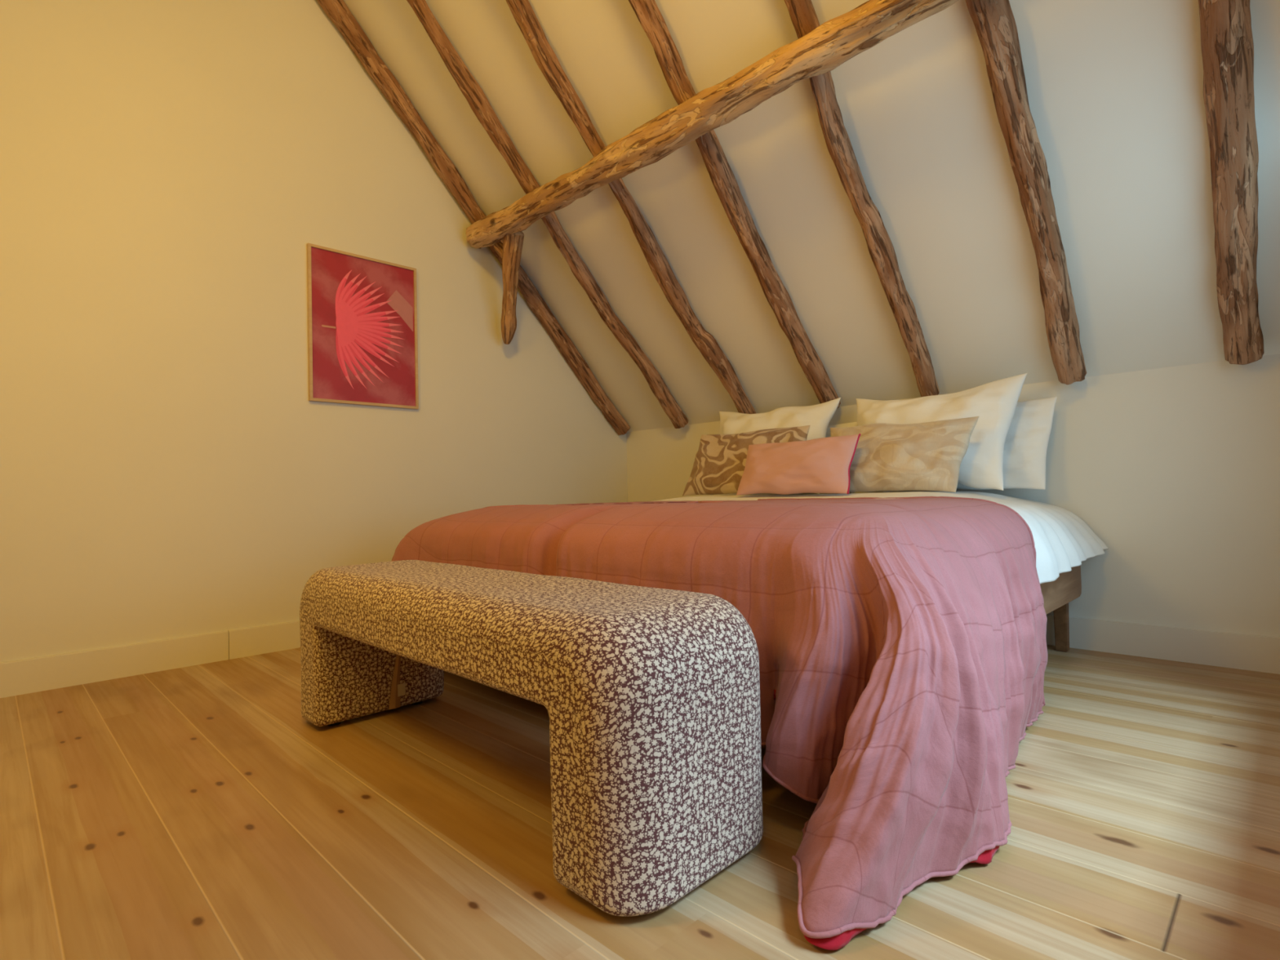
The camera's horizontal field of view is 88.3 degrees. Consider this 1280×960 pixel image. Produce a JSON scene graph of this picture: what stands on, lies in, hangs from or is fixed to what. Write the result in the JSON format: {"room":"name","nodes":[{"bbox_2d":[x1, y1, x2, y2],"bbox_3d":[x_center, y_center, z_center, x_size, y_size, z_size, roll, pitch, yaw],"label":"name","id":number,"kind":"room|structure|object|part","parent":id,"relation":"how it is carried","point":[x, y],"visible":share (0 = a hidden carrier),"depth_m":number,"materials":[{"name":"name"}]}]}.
{"room":"bedroom","nodes":[
{"label":"bedroom","id":0,"kind":"room"},
{"bbox_2d":[0,0,627,662],"bbox_3d":[-2.037,-1.179,2.505,5.300,3.819,0.150,0,-2,-45],"label":"wall","id":1,"kind":"structure","parent":0,"point":[169,169],"depth_m":2.68,"materials":[{"name":"white paint"}]},
{"bbox_2d":[0,620,300,697],"bbox_3d":[-1.942,0.669,2.402,5.284,0.116,0.014,0,-2,-45],"label":"baseboard","id":2,"kind":"structure","parent":1,"relation":"attached to","point":[36,674],"depth_m":2.46,"materials":[{"name":"paint"}]},
{"bbox_2d":[306,243,418,409],"bbox_3d":[-1.293,-0.702,3.106,0.507,0.701,0.022,0,-2,-45],"label":"framed picture","id":3,"kind":"object","parent":1,"relation":"attached to","point":[362,311],"visible":1,"depth_m":3.09,"materials":[{"name":"red paper"}]},
{"bbox_2d":[0,644,1279,959],"bbox_3d":[-0.702,0.732,1.172,5.600,0.120,3.800,0,-2,-45],"label":"floor","id":4,"kind":"structure","parent":0,"point":[194,812],"depth_m":1.22,"materials":[{"name":"brown wood"}]},
{"bbox_2d":[299,560,763,916],"bbox_3d":[-0.380,0.452,1.555,0.390,0.442,1.412,0,-2,-45],"label":"bench","id":5,"kind":"object","parent":4,"relation":"on","point":[651,696],"visible":1,"depth_m":1.07,"materials":[{"name":"fabric"}]},
{"bbox_2d":[1040,564,1081,652],"bbox_3d":[0.450,0.500,2.474,1.770,0.345,1.700,0,-2,-45],"label":"bed","id":6,"kind":"object","parent":4,"relation":"on","point":[1057,594],"visible":0.06,"depth_m":2.40,"materials":[{"name":"brown wood"}]},
{"bbox_3d":[1.037,0.371,1.886,1.770,0.140,0.030,0,-2,-45],"label":"rail","id":7,"kind":"part","parent":6,"relation":"part of","materials":[{"name":"brown wood"}]},
{"bbox_3d":[1.597,0.527,2.500,0.045,0.240,0.045,0,-2,-45],"label":"leg","id":8,"kind":"part","parent":6,"relation":"part of","materials":[{"name":"brown wood"}]},
{"bbox_3d":[0.198,0.256,2.814,1.635,0.220,0.810,0,-2,-45],"label":"mattress","id":9,"kind":"object","parent":6,"relation":"on","visible":0},
{"bbox_2d":[654,491,1108,583],"bbox_3d":[0.507,0.198,2.546,1.604,0.281,1.896,0,-2,-45],"label":"sheet","id":10,"kind":"object","parent":9,"relation":"on","point":[1062,540],"visible":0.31,"depth_m":2.24,"materials":[{"name":"white fabric"}]},
{"bbox_2d":[391,496,1048,950],"bbox_3d":[-0.022,0.371,2.067,1.279,0.595,2.222,0,-2,-45],"label":"bedspread","id":11,"kind":"object","parent":10,"relation":"on","point":[901,642],"visible":0.77,"depth_m":1.21,"materials":[{"name":"fabric"}]},
{"bbox_2d":[682,425,809,496],"bbox_3d":[0.476,-0.082,3.032,0.186,0.302,0.655,0,-2,-45],"label":"cushion","id":12,"kind":"object","parent":10,"relation":"on","point":[720,460],"visible":0.69,"depth_m":3.03,"materials":[{"name":"brown fabric"}]},
{"bbox_2d":[710,397,840,495],"bbox_3d":[0.612,-0.154,3.235,0.267,0.457,0.705,0,-2,-45],"label":"bed pillow","id":13,"kind":"object","parent":10,"relation":"on","point":[819,416],"visible":0.35,"depth_m":3.15,"materials":[{"name":"white fabric"}]},
{"bbox_2d":[736,433,860,495],"bbox_3d":[0.613,-0.054,2.614,0.164,0.227,0.518,0,-2,-45],"label":"cushion","id":14,"kind":"object","parent":10,"relation":"on","point":[818,465],"visible":1,"depth_m":2.54,"materials":[{"name":"pink fabric"}]},
{"bbox_2d":[751,422,857,494],"bbox_3d":[0.798,-0.099,3.253,0.167,0.337,0.570,0,-2,-45],"label":"bed pillow","id":15,"kind":"object","parent":10,"relation":"on","point":[852,424],"visible":0.05,"depth_m":3.13,"materials":[{"name":"white fabric"}]},
{"bbox_2d":[827,416,978,493],"bbox_3d":[0.955,-0.089,2.498,0.195,0.278,0.582,0,-2,-45],"label":"cushion","id":16,"kind":"object","parent":10,"relation":"on","point":[927,455],"visible":0.74,"depth_m":2.40,"materials":[{"name":"beige fabric"}]},
{"bbox_2d":[851,373,1027,493],"bbox_3d":[1.141,-0.172,2.643,0.260,0.442,0.690,0,-2,-45],"label":"bed pillow","id":17,"kind":"object","parent":10,"relation":"on","point":[994,402],"visible":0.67,"depth_m":2.48,"materials":[{"name":"white fabric"}]},
{"bbox_2d":[883,396,1057,492],"bbox_3d":[1.335,-0.132,2.714,0.186,0.353,0.652,0,-2,-45],"label":"bed pillow","id":18,"kind":"object","parent":10,"relation":"on","point":[1027,439],"visible":0.36,"depth_m":2.52,"materials":[{"name":"white fabric"}]},
{"bbox_2d":[343,0,1279,431],"bbox_3d":[0.184,-1.742,2.317,2.879,3.012,3.590,0,-2,-45],"label":"ceiling","id":19,"kind":"structure","parent":0,"point":[1114,87],"depth_m":2.47,"materials":[{"name":"paint"}]},
{"bbox_2d":[316,0,630,435],"bbox_3d":[-1.038,-1.658,3.343,2.625,2.746,0.111,0,-2,-45],"label":"rafter","id":20,"kind":"object","parent":19,"relation":"attached to","point":[337,11],"visible":0.88,"depth_m":3.37,"materials":[{"name":"brown wood"}]},
{"bbox_2d":[406,0,688,428],"bbox_3d":[-0.706,-1.672,3.011,2.620,2.749,0.130,0,-2,-45],"label":"rafter","id":21,"kind":"object","parent":19,"relation":"attached to","point":[471,90],"visible":0.93,"depth_m":3.17,"materials":[{"name":"brown wood"}]},
{"bbox_2d":[506,0,755,413],"bbox_3d":[-0.367,-1.689,2.669,2.622,2.747,0.127,0,-2,-45],"label":"rafter","id":22,"kind":"object","parent":19,"relation":"attached to","point":[545,58],"visible":0.91,"depth_m":2.98,"materials":[{"name":"brown wood"}]},
{"bbox_2d":[628,0,840,408],"bbox_3d":[-0.008,-1.703,2.314,2.625,2.752,0.117,0,-2,-45],"label":"rafter","id":23,"kind":"object","parent":19,"relation":"attached to","point":[647,12],"visible":0.84,"depth_m":2.68,"materials":[{"name":"brown wood"}]},
{"bbox_2d":[784,0,939,396],"bbox_3d":[0.348,-1.720,1.953,0.118,2.749,2.624,-3,-2,44],"label":"rafter","id":24,"kind":"object","parent":19,"relation":"attached to","point":[803,16],"visible":0.89,"depth_m":2.42,"materials":[{"name":"brown wood"}]},
{"bbox_2d":[965,0,1086,385],"bbox_3d":[0.702,-1.733,1.603,2.623,2.756,0.117,0,-2,-45],"label":"rafter","id":25,"kind":"object","parent":19,"relation":"attached to","point":[993,20],"visible":1,"depth_m":2.06,"materials":[{"name":"brown wood"}]},
{"bbox_2d":[1198,0,1263,364],"bbox_3d":[1.042,-1.746,1.266,2.632,2.752,0.121,0,-2,-45],"label":"rafter","id":26,"kind":"object","parent":19,"relation":"attached to","point":[1227,45],"visible":1,"depth_m":1.81,"materials":[{"name":"brown wood"}]},
{"bbox_2d":[626,353,1279,637],"bbox_3d":[1.106,0.130,3.217,0.150,1.086,3.200,0,-2,-45],"label":"wall","id":27,"kind":"structure","parent":0,"point":[1175,469],"depth_m":2.35,"materials":[{"name":"white paint"}]},
{"bbox_2d":[1045,614,1279,674],"bbox_3d":[1.064,0.615,3.144,0.014,0.116,3.186,0,-2,-45],"label":"baseboard","id":28,"kind":"structure","parent":27,"relation":"attached to","point":[1258,653],"depth_m":2.31,"materials":[{"name":"paint"}]},
{"bbox_3d":[0.361,-1.286,0.104,5.300,3.819,0.240,0,-2,-45],"label":"wall","id":29,"kind":"structure","parent":0,"visible":0},
{"bbox_2d":[465,0,958,248],"bbox_3d":[0.236,-1.320,2.367,0.149,0.161,3.144,0,-2,-45],"label":"beam","id":30,"kind":"structure","parent":29,"relation":"attached to","point":[841,38],"depth_m":2.28,"materials":[{"name":"brown wood"}]},
{"bbox_2d":[493,231,524,344],"bbox_3d":[-0.689,-1.001,3.421,0.136,0.535,0.334,-1,-1,-23],"label":"strut","id":31,"kind":"object","parent":30,"relation":"attached to","point":[510,251],"visible":0.95,"depth_m":3.38,"materials":[{"name":"brown wood"}]}
]}

